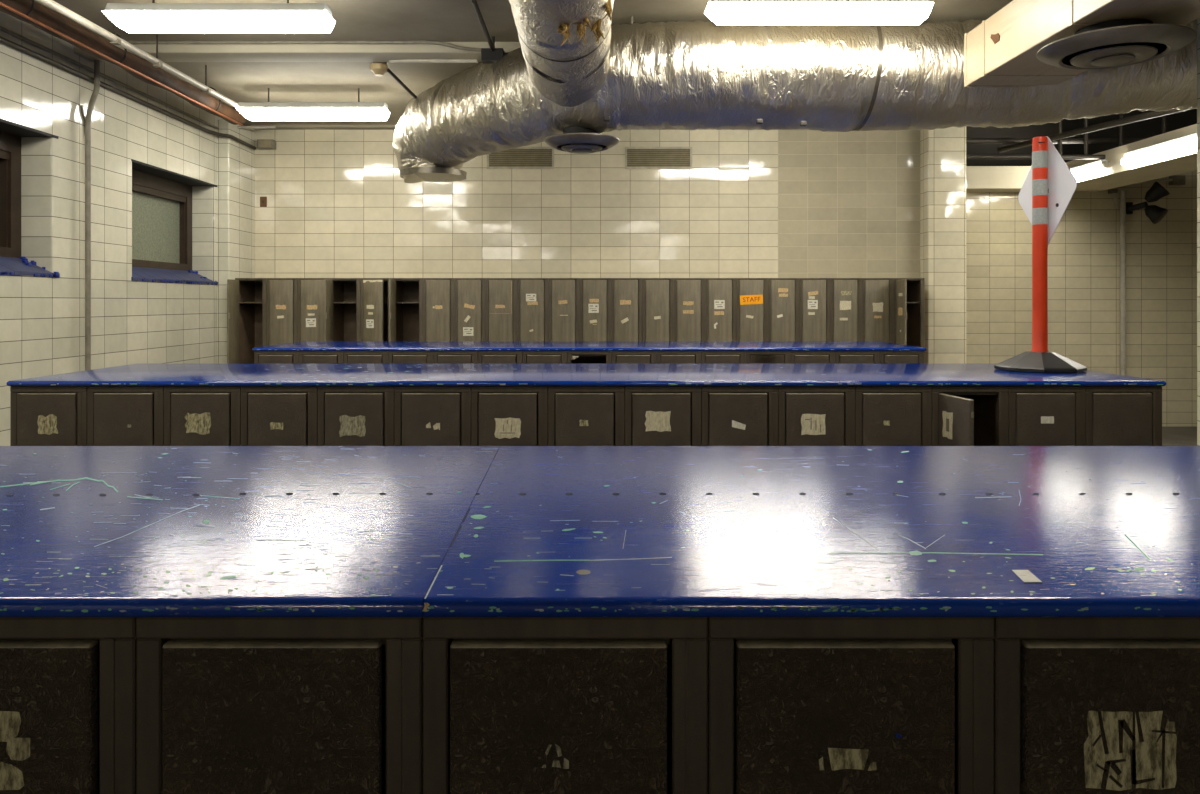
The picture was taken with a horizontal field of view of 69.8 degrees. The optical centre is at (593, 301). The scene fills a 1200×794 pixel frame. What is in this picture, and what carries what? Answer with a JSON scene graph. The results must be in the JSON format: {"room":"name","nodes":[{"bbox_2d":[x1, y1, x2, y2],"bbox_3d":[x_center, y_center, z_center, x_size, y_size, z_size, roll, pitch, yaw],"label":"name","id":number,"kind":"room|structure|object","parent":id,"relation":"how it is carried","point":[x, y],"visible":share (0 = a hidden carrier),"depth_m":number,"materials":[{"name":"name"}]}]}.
{"room":"locker room","nodes":[
{"label":"locker room","id":0,"kind":"room"},
{"bbox_2d":[0,12,240,445],"bbox_3d":[-3.764,-0.250,2.000,0.320,3.500,17.200,0,0,0],"label":"wall","id":1,"kind":"structure","parent":0,"point":[42,319],"depth_m":6.18,"materials":[{"name":"tile"}]},
{"bbox_2d":[0,118,59,277],"bbox_3d":[-3.755,-0.639,5.036,0.337,0.950,1.512,0,0,0],"label":"window","id":2,"kind":"structure","parent":1,"relation":"in","point":[12,262],"depth_m":5.62,"materials":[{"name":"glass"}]},
{"bbox_2d":[85,60,99,370],"bbox_3d":[-3.544,-0.130,6.078,0.036,3.220,0.146,0,0,0],"label":"conduit","id":3,"kind":"object","parent":1,"relation":"attached to","point":[95,93],"visible":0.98,"depth_m":6.01,"materials":[{"name":"metal"}]},
{"bbox_2d":[0,26,218,129],"bbox_3d":[-3.588,-1.655,4.595,0.026,0.026,7.190,0,0,0],"label":"conduit","id":4,"kind":"object","parent":1,"relation":"attached to","point":[2,29],"visible":1,"depth_m":6.19,"materials":[{"name":"metal"}]},
{"bbox_2d":[0,36,255,149],"bbox_3d":[-3.524,-1.578,4.890,0.156,0.051,7.780,0,0,0],"label":"conduit","id":5,"kind":"object","parent":1,"relation":"attached to","point":[4,41],"visible":1,"depth_m":6.40,"materials":[{"name":"metal"}]},
{"bbox_2d":[131,159,217,284],"bbox_3d":[-3.758,-0.639,7.463,0.332,0.950,1.527,0,0,0],"label":"window","id":6,"kind":"structure","parent":1,"relation":"in","point":[161,198],"depth_m":7.64,"materials":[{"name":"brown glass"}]},
{"bbox_2d":[217,120,254,363],"bbox_3d":[-3.547,-0.120,8.589,0.114,3.240,0.733,0,0,0],"label":"wall","id":7,"kind":"structure","parent":0,"point":[235,160],"depth_m":8.28,"materials":[{"name":"tile"}]},
{"bbox_2d":[34,0,1012,125],"bbox_3d":[-0.227,-1.875,1.153,7.354,0.150,15.506,0,0,0],"label":"ceiling","id":8,"kind":"structure","parent":0,"point":[355,20],"depth_m":5.77,"materials":[{"name":"paint"}]},
{"bbox_2d":[110,24,120,44],"bbox_3d":[-2.947,-1.694,5.300,0.050,0.212,0.040,0,0,0],"label":"hanger","id":9,"kind":"object","parent":8,"relation":"hanging from","point":[118,41],"visible":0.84,"depth_m":5.29,"materials":[{"name":"metal"}]},
{"bbox_2d":[36,0,238,107],"bbox_3d":[-2.950,-1.620,4.050,0.044,0.044,6.100,0,0,0],"label":"pipe","id":10,"kind":"object","parent":9,"relation":"hanging from","point":[51,4],"visible":1,"depth_m":5.44,"materials":[{"name":"metal"}]},
{"bbox_2d":[0,0,246,124],"bbox_3d":[-3.210,-1.694,4.457,0.179,0.224,6.915,0,0,0],"label":"insulated pipe","id":11,"kind":"object","parent":8,"relation":"hanging from","point":[53,19],"visible":0.81,"depth_m":5.69,"materials":[{"name":"metal"}]},
{"bbox_2d":[0,2,242,125],"bbox_3d":[-3.170,-1.593,4.375,0.018,0.018,6.750,0,0,0],"label":"copper pipe","id":12,"kind":"object","parent":11,"relation":"attached to","point":[1,3],"visible":1,"depth_m":5.56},
{"bbox_2d":[102,0,334,32],"bbox_3d":[-2.110,-1.670,4.860,1.244,0.260,0.180,0,0,0],"label":"fluorescent light","id":13,"kind":"object","parent":8,"relation":"hanging from","point":[153,17],"visible":1,"depth_m":4.79,"materials":[{"name":"white"}]},
{"bbox_2d":[74,42,520,61],"bbox_3d":[-0.122,-1.767,6.070,6.964,0.086,0.240,0,0,0],"label":"trim","id":14,"kind":"structure","parent":8,"relation":"attached to","point":[166,52],"depth_m":5.95,"materials":[{"name":"paint"}]},
{"bbox_2d":[129,40,480,51],"bbox_3d":[-1.960,-1.758,5.925,2.481,0.089,0.048,0,0,1],"label":"conduit","id":15,"kind":"object","parent":8,"relation":"attached to","point":[418,41],"visible":0.88,"depth_m":5.92,"materials":[{"name":"metal"}]},
{"bbox_2d":[236,88,389,120],"bbox_3d":[-2.360,-1.670,7.240,1.244,0.260,0.180,0,0,0],"label":"fluorescent light","id":16,"kind":"object","parent":8,"relation":"hanging from","point":[253,111],"visible":0.99,"depth_m":7.17,"materials":[{"name":"white"}]},
{"bbox_2d":[370,62,387,75],"bbox_3d":[-1.575,-1.730,6.300,0.124,0.141,0.124,0,0,0],"label":"smoke detector","id":17,"kind":"object","parent":8,"relation":"attached to","point":[378,68],"visible":0.89,"depth_m":6.26,"materials":[{"name":"beige plastic"}]},
{"bbox_2d":[389,59,478,62],"bbox_3d":[-1.133,-1.700,6.065,0.676,0.076,0.028,0,0,15],"label":"conduit","id":18,"kind":"object","parent":8,"relation":"attached to","point":[402,60],"visible":1,"depth_m":6.05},
{"bbox_2d":[472,0,494,50],"bbox_3d":[-0.698,-1.746,5.460,0.028,0.120,0.685,0,0,3],"label":"strut","id":19,"kind":"object","parent":8,"relation":"attached to","point":[474,2],"visible":1,"depth_m":5.40,"materials":[{"name":"metal"}]},
{"bbox_2d":[481,36,507,63],"bbox_3d":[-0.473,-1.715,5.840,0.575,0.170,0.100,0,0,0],"label":"junction box","id":20,"kind":"object","parent":8,"relation":"attached to","point":[488,56],"visible":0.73,"depth_m":5.79,"materials":[{"name":"black metal"}]},
{"bbox_2d":[392,0,1196,182],"bbox_3d":[0.559,-1.415,4.275,6.174,0.841,4.554,0,0,21],"label":"duct","id":21,"kind":"object","parent":8,"relation":"hanging from","point":[571,67],"visible":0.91,"depth_m":5.22,"materials":[{"name":"silver metal"}]},
{"bbox_2d":[387,68,416,98],"bbox_3d":[-1.439,-1.637,6.550,0.026,0.161,0.491,0,0,18],"label":"strut","id":22,"kind":"object","parent":21,"relation":"attached to","point":[389,71],"visible":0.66,"depth_m":6.49,"materials":[{"name":"metal"}]},
{"bbox_2d":[544,126,618,153],"bbox_3d":[-0.079,-1.061,5.620,0.490,0.162,0.490,0,0,0],"label":"diffuser","id":23,"kind":"object","parent":21,"relation":"attached to","point":[578,140],"visible":0.98,"depth_m":5.50,"materials":[{"name":"metal"}]},
{"bbox_2d":[964,0,1199,86],"bbox_3d":[2.485,-1.445,3.625,0.538,0.318,3.050,0,0,0],"label":"duct","id":24,"kind":"object","parent":21,"relation":"attached to","point":[1001,51],"visible":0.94,"depth_m":4.48,"materials":[{"name":"paint"}]},
{"bbox_2d":[1036,19,1195,69],"bbox_3d":[2.450,-1.209,4.060,0.646,0.152,0.646,0,0,0],"label":"diffuser","id":25,"kind":"object","parent":24,"relation":"attached to","point":[1121,42],"visible":1,"depth_m":3.92,"materials":[{"name":"metal"}]},
{"bbox_2d":[705,0,933,24],"bbox_3d":[1.255,-1.690,4.840,1.244,0.220,0.180,0,0,0],"label":"fluorescent light","id":26,"kind":"object","parent":8,"relation":"hanging from","point":[721,12],"visible":1,"depth_m":4.76,"materials":[{"name":"white"}]},
{"bbox_2d":[248,126,965,363],"bbox_3d":[0.073,-0.450,8.903,7.354,3.900,0.506,0,0,0],"label":"wall","id":27,"kind":"structure","parent":0,"point":[750,203],"depth_m":8.86,"materials":[{"name":"tile"}]},
{"bbox_2d":[257,139,275,149],"bbox_3d":[-3.354,-1.613,8.805,0.170,0.090,0.098,0,0,0],"label":"junction box","id":28,"kind":"object","parent":27,"relation":"attached to","point":[262,144],"visible":1,"depth_m":8.76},
{"bbox_2d":[487,147,553,168],"bbox_3d":[-0.757,-1.483,8.850,0.693,0.229,0.012,0,0,0],"label":"air vent","id":29,"kind":"object","parent":27,"relation":"in","point":[522,157],"visible":0.84,"depth_m":8.85,"materials":[{"name":"metal"}]},
{"bbox_2d":[250,125,803,129],"bbox_3d":[-0.065,-1.792,8.796,6.850,0.035,0.120,0,0,0],"label":"trim","id":30,"kind":"structure","parent":27,"relation":"attached to","point":[278,127],"depth_m":8.75,"materials":[{"name":"paint"}]},
{"bbox_2d":[625,147,691,168],"bbox_3d":[0.664,-1.483,8.850,0.693,0.229,0.012,0,0,0],"label":"air vent","id":31,"kind":"object","parent":27,"relation":"in","point":[635,157],"visible":1,"depth_m":8.85,"materials":[{"name":"metal"}]},
{"bbox_2d":[966,155,1105,158],"bbox_3d":[5.950,-1.517,9.000,4.100,0.050,0.050,0,0,0],"label":"ceiling pipe","id":32,"kind":"object","parent":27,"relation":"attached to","point":[967,156],"visible":0.4,"depth_m":8.98,"materials":[{"name":"metal"}]},
{"bbox_2d":[966,109,1196,426],"bbox_3d":[5.750,-0.700,10.480,4.900,4.400,0.240,0,0,0],"label":"wall","id":33,"kind":"structure","parent":0,"point":[1084,248],"depth_m":10.36,"materials":[{"name":"tile"}]},
{"bbox_2d":[966,124,1196,191],"bbox_3d":[4.890,-1.450,6.180,2.280,0.260,8.360,0,0,0],"label":"ceiling beam","id":34,"kind":"structure","parent":33,"relation":"attached to","point":[978,178],"depth_m":9.05,"materials":[{"name":"paint"}]},
{"bbox_2d":[1070,159,1108,178],"bbox_3d":[5.290,-1.420,9.375,0.090,0.130,0.950,0,0,0],"label":"strip light","id":35,"kind":"object","parent":33,"relation":"attached to","point":[1098,166],"visible":0.62,"depth_m":9.13,"materials":[{"name":"white"}]},
{"bbox_2d":[1120,191,1125,375],"bbox_3d":[6.335,0.075,10.300,0.060,2.810,0.060,0,0,0],"label":"pipe","id":36,"kind":"object","parent":33,"relation":"attached to","point":[1122,193],"visible":0.66,"depth_m":10.27,"materials":[{"name":"metal"}]},
{"bbox_2d":[1126,181,1169,223],"bbox_3d":[6.513,-1.167,10.161,0.488,0.502,0.230,0,0,40],"label":"lamp","id":37,"kind":"object","parent":33,"relation":"attached to","point":[1155,213],"visible":1,"depth_m":10.06,"materials":[{"name":"black metal"}]},
{"bbox_2d":[1121,133,1196,165],"bbox_3d":[5.290,-1.420,7.890,0.090,0.130,1.380,0,0,0],"label":"strip light","id":38,"kind":"object","parent":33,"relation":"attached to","point":[1188,142],"visible":1,"depth_m":7.98,"materials":[{"name":"white"}]},
{"bbox_2d":[1135,175,1184,184],"bbox_3d":[6.765,-1.458,10.312,0.601,0.110,0.085,0,0,0],"label":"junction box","id":39,"kind":"object","parent":33,"relation":"attached to","point":[1175,179],"visible":0.89,"depth_m":10.27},
{"bbox_2d":[1162,427,1196,445],"bbox_3d":[2.238,1.560,2.000,12.324,0.120,17.200,0,0,0],"label":"floor","id":40,"kind":"structure","parent":0,"point":[1171,436],"depth_m":9.59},
{"bbox_2d":[10,386,87,445],"bbox_3d":[-2.164,0.917,3.873,0.304,1.165,0.936,0,0,0],"label":"locker","id":41,"kind":"object","parent":40,"relation":"on","point":[39,415],"visible":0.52,"depth_m":3.41,"materials":[{"name":"metal"}]},
{"bbox_2d":[0,617,136,793],"bbox_3d":[-0.640,0.917,1.375,0.304,1.165,0.936,0,0,0],"label":"locker","id":42,"kind":"object","parent":40,"relation":"on","point":[68,684],"visible":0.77,"depth_m":0.91,"materials":[{"name":"paint"}]},
{"bbox_2d":[87,386,163,445],"bbox_3d":[-1.859,0.917,3.873,0.304,1.165,0.936,0,0,0],"label":"locker","id":43,"kind":"object","parent":40,"relation":"on","point":[116,415],"visible":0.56,"depth_m":3.41,"materials":[{"name":"metal"}]},
{"bbox_2d":[6,364,1165,385],"bbox_3d":[-0.030,0.323,3.887,4.596,0.022,0.974,0,0,0],"label":"countertop","id":44,"kind":"structure","parent":43,"relation":"on","point":[133,374],"depth_m":3.61,"materials":[{"name":"blue paint"}]},
{"bbox_2d":[994,136,1086,372],"bbox_3d":[2.068,-0.226,3.958,0.392,1.075,0.370,0,0,-45],"label":"traffic delineator","id":45,"kind":"object","parent":44,"relation":"on","point":[1049,185],"visible":1,"depth_m":3.92,"materials":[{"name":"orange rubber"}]},
{"bbox_2d":[164,386,240,445],"bbox_3d":[-1.555,0.917,3.873,0.304,1.165,0.936,0,0,0],"label":"locker","id":46,"kind":"object","parent":40,"relation":"on","point":[193,415],"visible":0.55,"depth_m":3.41,"materials":[{"name":"paint"}]},
{"bbox_2d":[227,278,265,363],"bbox_3d":[-3.338,0.633,8.484,0.304,1.733,0.711,0,0,0],"label":"locker","id":47,"kind":"object","parent":40,"relation":"on","point":[246,297],"visible":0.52,"depth_m":8.50,"materials":[{"name":"wood"}]},
{"bbox_2d":[254,351,298,363],"bbox_3d":[-2.164,0.917,6.327,0.304,1.165,0.935,0,0,0],"label":"locker","id":48,"kind":"object","parent":40,"relation":"on","point":[260,357],"visible":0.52,"depth_m":5.86,"materials":[{"name":"paint"}]},
{"bbox_2d":[136,617,422,793],"bbox_3d":[-0.335,0.917,1.376,0.304,1.165,0.935,0,0,0],"label":"locker","id":49,"kind":"object","parent":40,"relation":"on","point":[225,705],"visible":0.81,"depth_m":0.91,"materials":[{"name":"paint"}]},
{"bbox_2d":[241,386,317,445],"bbox_3d":[-1.250,0.917,3.873,0.304,1.165,0.936,0,0,0],"label":"locker","id":50,"kind":"object","parent":40,"relation":"on","point":[270,415],"visible":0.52,"depth_m":3.41,"materials":[{"name":"paint"}]},
{"bbox_2d":[266,278,297,345],"bbox_3d":[-3.033,0.633,8.597,0.304,1.733,0.484,0,0,0],"label":"locker","id":51,"kind":"object","parent":40,"relation":"on","point":[281,293],"visible":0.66,"depth_m":8.36,"materials":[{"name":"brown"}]},
{"bbox_2d":[298,278,328,341],"bbox_3d":[-2.729,0.633,8.597,0.304,1.733,0.484,0,0,0],"label":"locker","id":52,"kind":"object","parent":40,"relation":"on","point":[310,290],"visible":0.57,"depth_m":8.36,"materials":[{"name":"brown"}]},
{"bbox_2d":[299,351,343,363],"bbox_3d":[-1.859,0.917,6.327,0.304,1.165,0.935,0,0,0],"label":"locker","id":53,"kind":"object","parent":40,"relation":"on","point":[305,357],"visible":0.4,"depth_m":5.86,"materials":[{"name":"paint"}]},
{"bbox_2d":[252,341,926,350],"bbox_3d":[-0.030,0.323,6.340,4.596,0.022,0.974,0,0,0],"label":"countertop","id":54,"kind":"structure","parent":53,"relation":"on","point":[303,345],"depth_m":6.18,"materials":[{"name":"blue paint"}]},
{"bbox_2d":[324,278,359,340],"bbox_3d":[-2.424,0.633,8.484,0.304,1.733,0.710,0,0,0],"label":"locker","id":55,"kind":"object","parent":40,"relation":"on","point":[341,295],"visible":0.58,"depth_m":8.58,"materials":[{"name":"wood"}]},
{"bbox_2d":[318,386,394,445],"bbox_3d":[-0.945,0.917,3.873,0.304,1.165,0.936,0,0,0],"label":"locker","id":56,"kind":"object","parent":40,"relation":"on","point":[347,415],"visible":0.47,"depth_m":3.41,"materials":[{"name":"paint"}]},
{"bbox_2d":[344,351,388,363],"bbox_3d":[-1.555,0.917,6.327,0.304,1.165,0.935,0,0,0],"label":"locker","id":57,"kind":"object","parent":40,"relation":"on","point":[350,357],"visible":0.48,"depth_m":5.86,"materials":[{"name":"paint"}]},
{"bbox_2d":[360,278,391,340],"bbox_3d":[-2.119,0.633,8.551,0.304,1.733,0.577,0,0,0],"label":"locker","id":58,"kind":"object","parent":40,"relation":"on","point":[374,292],"visible":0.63,"depth_m":8.33,"materials":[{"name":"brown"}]},
{"bbox_2d":[389,278,422,340],"bbox_3d":[-1.814,0.633,8.484,0.304,1.733,0.710,0,0,0],"label":"locker","id":59,"kind":"object","parent":40,"relation":"on","point":[405,294],"visible":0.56,"depth_m":8.71,"materials":[{"name":"metal"}]},
{"bbox_2d":[388,351,432,363],"bbox_3d":[-1.250,0.917,6.327,0.304,1.165,0.935,0,0,0],"label":"locker","id":60,"kind":"object","parent":40,"relation":"on","point":[395,357],"visible":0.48,"depth_m":5.86,"materials":[{"name":"paint"}]},
{"bbox_2d":[394,386,470,445],"bbox_3d":[-0.640,0.917,3.873,0.304,1.165,0.936,0,0,0],"label":"locker","id":61,"kind":"object","parent":40,"relation":"on","point":[423,415],"visible":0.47,"depth_m":3.41,"materials":[{"name":"metal"}]},
{"bbox_2d":[423,278,454,340],"bbox_3d":[-1.509,0.633,8.597,0.304,1.733,0.484,0,0,0],"label":"locker","id":62,"kind":"object","parent":40,"relation":"on","point":[438,293],"visible":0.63,"depth_m":8.36,"materials":[{"name":"grey"}]},
{"bbox_2d":[433,351,477,363],"bbox_3d":[-0.945,0.917,6.327,0.304,1.165,0.935,0,0,0],"label":"locker","id":63,"kind":"object","parent":40,"relation":"on","point":[439,357],"visible":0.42,"depth_m":5.86,"materials":[{"name":"paint"}]},
{"bbox_2d":[455,278,485,340],"bbox_3d":[-1.205,0.633,8.597,0.304,1.733,0.484,0,0,0],"label":"locker","id":64,"kind":"object","parent":40,"relation":"on","point":[470,293],"visible":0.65,"depth_m":8.36,"materials":[{"name":"grey"}]},
{"bbox_2d":[478,351,522,363],"bbox_3d":[-0.640,0.917,6.327,0.304,1.165,0.935,0,0,0],"label":"locker","id":65,"kind":"object","parent":40,"relation":"on","point":[484,357],"visible":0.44,"depth_m":5.86,"materials":[{"name":"paint"}]},
{"bbox_2d":[486,278,516,340],"bbox_3d":[-0.900,0.633,8.597,0.304,1.733,0.484,0,0,0],"label":"locker","id":66,"kind":"object","parent":40,"relation":"on","point":[501,293],"visible":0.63,"depth_m":8.36,"materials":[{"name":"grey"}]},
{"bbox_2d":[471,386,547,445],"bbox_3d":[-0.335,0.917,3.873,0.304,1.165,0.936,0,0,0],"label":"locker","id":67,"kind":"object","parent":40,"relation":"on","point":[500,415],"visible":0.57,"depth_m":3.41,"materials":[{"name":"metal"}]},
{"bbox_2d":[517,278,548,340],"bbox_3d":[-0.595,0.633,8.597,0.304,1.733,0.484,0,0,0],"label":"locker","id":68,"kind":"object","parent":40,"relation":"on","point":[532,293],"visible":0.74,"depth_m":8.36,"materials":[{"name":"grey"}]},
{"bbox_2d":[523,351,566,363],"bbox_3d":[-0.335,0.917,6.327,0.304,1.165,0.935,0,0,0],"label":"locker","id":69,"kind":"object","parent":40,"relation":"on","point":[529,357],"visible":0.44,"depth_m":5.86,"materials":[{"name":"paint"}]},
{"bbox_2d":[549,278,579,340],"bbox_3d":[-0.290,0.633,8.597,0.304,1.733,0.484,0,0,0],"label":"locker","id":70,"kind":"object","parent":40,"relation":"on","point":[564,293],"visible":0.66,"depth_m":8.36,"materials":[{"name":"grey"}]},
{"bbox_2d":[423,617,707,793],"bbox_3d":[-0.031,0.917,1.375,0.304,1.165,0.936,0,0,0],"label":"locker","id":71,"kind":"object","parent":40,"relation":"on","point":[512,705],"visible":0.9,"depth_m":0.91,"materials":[{"name":"paint"}]},
{"bbox_2d":[0,446,1199,616],"bbox_3d":[-0.030,0.323,1.389,4.596,0.022,0.975,0,0,0],"label":"countertop","id":72,"kind":"structure","parent":71,"relation":"on","point":[86,531],"depth_m":1.20,"materials":[{"name":"blue paint"}]},
{"bbox_2d":[1012,570,1041,581],"bbox_3d":[0.491,0.311,0.978,0.020,0.001,0.046,0,0,8],"label":"paper scrap","id":73,"kind":"object","parent":72,"relation":"on","point":[1024,575],"visible":1,"depth_m":0.97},
{"bbox_2d":[548,386,624,445],"bbox_3d":[-0.031,0.917,3.873,0.304,1.165,0.936,0,0,0],"label":"locker","id":74,"kind":"object","parent":40,"relation":"on","point":[577,415],"visible":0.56,"depth_m":3.41,"materials":[{"name":"paint"}]},
{"bbox_2d":[567,351,611,363],"bbox_3d":[-0.031,0.917,6.319,0.304,1.165,0.950,0,0,0],"label":"locker","id":75,"kind":"object","parent":40,"relation":"on","point":[573,357],"visible":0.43,"depth_m":5.88,"materials":[{"name":"paint"}]},
{"bbox_2d":[580,278,610,340],"bbox_3d":[0.015,0.633,8.597,0.304,1.733,0.484,0,0,0],"label":"locker","id":76,"kind":"object","parent":40,"relation":"on","point":[595,293],"visible":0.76,"depth_m":8.36,"materials":[{"name":"grey"}]},
{"bbox_2d":[611,278,641,340],"bbox_3d":[0.319,0.633,8.597,0.304,1.733,0.484,0,0,0],"label":"locker","id":77,"kind":"object","parent":40,"relation":"on","point":[626,293],"visible":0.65,"depth_m":8.36,"materials":[{"name":"grey"}]},
{"bbox_2d":[612,351,655,363],"bbox_3d":[0.274,0.917,6.327,0.304,1.165,0.935,0,0,0],"label":"locker","id":78,"kind":"object","parent":40,"relation":"on","point":[618,357],"visible":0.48,"depth_m":5.86,"materials":[{"name":"paint"}]},
{"bbox_2d":[642,278,673,340],"bbox_3d":[0.624,0.633,8.597,0.304,1.733,0.484,0,0,0],"label":"locker","id":79,"kind":"object","parent":40,"relation":"on","point":[657,293],"visible":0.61,"depth_m":8.36,"materials":[{"name":"grey"}]},
{"bbox_2d":[625,386,700,445],"bbox_3d":[0.274,0.917,3.873,0.304,1.165,0.936,0,0,0],"label":"locker","id":80,"kind":"object","parent":40,"relation":"on","point":[654,415],"visible":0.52,"depth_m":3.41,"materials":[{"name":"paint"}]},
{"bbox_2d":[656,351,700,363],"bbox_3d":[0.579,0.917,6.327,0.304,1.165,0.935,0,0,0],"label":"locker","id":81,"kind":"object","parent":40,"relation":"on","point":[662,357],"visible":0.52,"depth_m":5.86,"materials":[{"name":"paint"}]},
{"bbox_2d":[674,278,704,340],"bbox_3d":[0.929,0.633,8.597,0.304,1.733,0.484,0,0,0],"label":"locker","id":82,"kind":"object","parent":40,"relation":"on","point":[689,293],"visible":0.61,"depth_m":8.36,"materials":[{"name":"grey"}]},
{"bbox_2d":[705,278,735,340],"bbox_3d":[1.234,0.633,8.597,0.304,1.733,0.484,0,0,0],"label":"locker","id":83,"kind":"object","parent":40,"relation":"on","point":[720,293],"visible":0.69,"depth_m":8.36,"materials":[{"name":"grey"}]},
{"bbox_2d":[701,351,745,363],"bbox_3d":[0.884,0.917,6.327,0.304,1.165,0.935,0,0,0],"label":"locker","id":84,"kind":"object","parent":40,"relation":"on","point":[707,357],"visible":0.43,"depth_m":5.86,"materials":[{"name":"metal"}]},
{"bbox_2d":[701,386,777,445],"bbox_3d":[0.579,0.917,3.873,0.304,1.165,0.936,0,0,0],"label":"locker","id":85,"kind":"object","parent":40,"relation":"on","point":[730,415],"visible":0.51,"depth_m":3.41,"materials":[{"name":"metal"}]},
{"bbox_2d":[736,278,767,340],"bbox_3d":[1.539,0.633,8.597,0.304,1.733,0.484,0,0,0],"label":"locker","id":86,"kind":"object","parent":40,"relation":"on","point":[751,293],"visible":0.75,"depth_m":8.36,"materials":[{"name":"grey"}]},
{"bbox_2d":[746,351,790,363],"bbox_3d":[1.189,0.917,6.299,0.304,1.165,0.990,0,0,0],"label":"locker","id":87,"kind":"object","parent":40,"relation":"on","point":[752,357],"visible":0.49,"depth_m":5.86,"materials":[{"name":"metal"}]},
{"bbox_2d":[768,278,798,340],"bbox_3d":[1.843,0.633,8.597,0.304,1.733,0.484,0,0,0],"label":"locker","id":88,"kind":"object","parent":40,"relation":"on","point":[783,293],"visible":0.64,"depth_m":8.36,"materials":[{"name":"grey"}]},
{"bbox_2d":[790,351,834,363],"bbox_3d":[1.493,0.917,6.327,0.304,1.165,0.935,0,0,0],"label":"locker","id":89,"kind":"object","parent":40,"relation":"on","point":[797,357],"visible":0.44,"depth_m":5.86,"materials":[{"name":"metal"}]},
{"bbox_2d":[799,278,830,340],"bbox_3d":[2.148,0.633,8.597,0.304,1.733,0.484,0,0,0],"label":"locker","id":90,"kind":"object","parent":40,"relation":"on","point":[814,293],"visible":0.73,"depth_m":8.36,"materials":[{"name":"grey"}]},
{"bbox_2d":[778,386,854,445],"bbox_3d":[0.884,0.917,3.873,0.304,1.165,0.936,0,0,0],"label":"locker","id":91,"kind":"object","parent":40,"relation":"on","point":[807,415],"visible":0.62,"depth_m":3.41,"materials":[{"name":"metal"}]},
{"bbox_2d":[831,278,861,340],"bbox_3d":[2.453,0.633,8.597,0.304,1.733,0.484,0,0,0],"label":"locker","id":92,"kind":"object","parent":40,"relation":"on","point":[846,293],"visible":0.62,"depth_m":8.36,"materials":[{"name":"grey"}]},
{"bbox_2d":[708,617,993,793],"bbox_3d":[0.274,0.917,1.375,0.304,1.165,0.936,0,0,0],"label":"locker","id":93,"kind":"object","parent":40,"relation":"on","point":[797,705],"visible":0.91,"depth_m":0.91,"materials":[{"name":"metal"}]},
{"bbox_2d":[835,351,879,363],"bbox_3d":[1.798,0.917,6.327,0.304,1.165,0.935,0,0,0],"label":"locker","id":94,"kind":"object","parent":40,"relation":"on","point":[841,357],"visible":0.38,"depth_m":5.86,"materials":[{"name":"metal"}]},
{"bbox_2d":[862,278,892,342],"bbox_3d":[2.758,0.633,8.597,0.304,1.733,0.484,0,0,0],"label":"locker","id":95,"kind":"object","parent":40,"relation":"on","point":[877,293],"visible":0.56,"depth_m":8.36,"materials":[{"name":"grey"}]},
{"bbox_2d":[855,386,931,445],"bbox_3d":[1.189,0.917,3.873,0.304,1.165,0.936,0,0,0],"label":"locker","id":96,"kind":"object","parent":40,"relation":"on","point":[884,415],"visible":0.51,"depth_m":3.41,"materials":[{"name":"metal"}]},
{"bbox_2d":[880,351,924,363],"bbox_3d":[2.103,0.917,6.327,0.304,1.165,0.935,0,0,0],"label":"locker","id":97,"kind":"object","parent":40,"relation":"on","point":[886,357],"visible":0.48,"depth_m":5.86,"materials":[{"name":"metal"}]},
{"bbox_2d":[893,278,924,354],"bbox_3d":[3.063,0.633,8.484,0.304,1.733,0.710,0,0,0],"label":"locker","id":98,"kind":"object","parent":40,"relation":"on","point":[908,293],"visible":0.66,"depth_m":8.36,"materials":[{"name":"metal"}]},
{"bbox_2d":[932,386,1008,445],"bbox_3d":[1.493,0.917,3.761,0.304,1.165,1.160,0,0,0],"label":"locker","id":99,"kind":"object","parent":40,"relation":"on","point":[961,415],"visible":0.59,"depth_m":3.41,"materials":[{"name":"metal"}]},
{"bbox_2d":[1008,386,1084,445],"bbox_3d":[1.798,0.917,3.873,0.304,1.165,0.936,0,0,0],"label":"locker","id":100,"kind":"object","parent":40,"relation":"on","point":[1038,415],"visible":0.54,"depth_m":3.41,"materials":[{"name":"metal"}]},
{"bbox_2d":[993,617,1199,793],"bbox_3d":[0.579,0.917,1.375,0.304,1.165,0.936,0,0,0],"label":"locker","id":101,"kind":"object","parent":40,"relation":"on","point":[1083,705],"visible":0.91,"depth_m":0.91,"materials":[{"name":"metal"}]},
{"bbox_2d":[1085,386,1161,445],"bbox_3d":[2.103,0.917,3.873,0.304,1.165,0.935,0,0,0],"label":"locker","id":102,"kind":"object","parent":40,"relation":"on","point":[1114,415],"visible":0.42,"depth_m":3.41,"materials":[{"name":"metal"}]},
{"bbox_2d":[1197,18,1199,445],"bbox_3d":[3.526,-0.450,4.560,0.447,3.900,0.320,0,0,0],"label":"wall","id":103,"kind":"structure","parent":0,"point":[1198,19],"depth_m":4.70,"materials":[{"name":"tile"}]},
{"bbox_3d":[5.880,-2.150,2.000,5.040,0.700,17.200,0,0,0],"label":"ceiling","id":104,"kind":"structure","parent":0,"visible":0},
{"bbox_2d":[966,138,1146,143],"bbox_3d":[5.950,-1.741,9.300,4.100,0.060,0.060,0,0,0],"label":"ceiling pipe","id":105,"kind":"object","parent":104,"relation":"hanging from","point":[968,140],"visible":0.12,"depth_m":9.27,"materials":[{"name":"metal"}]},
{"bbox_2d":[1084,118,1087,159],"bbox_3d":[5.292,-1.944,9.250,0.037,0.833,0.037,0,0,23],"label":"rod","id":106,"kind":"object","parent":104,"relation":"hanging from","point":[1085,119],"visible":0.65,"depth_m":9.23,"materials":[{"name":"metal"}]},
{"bbox_2d":[998,108,1190,152],"bbox_3d":[4.692,-1.646,8.300,0.060,0.161,2.622,0,0,-7],"label":"ceiling pipe","id":107,"kind":"object","parent":104,"relation":"attached to","point":[1152,114],"visible":0.74,"depth_m":8.00,"materials":[{"name":"metal"}]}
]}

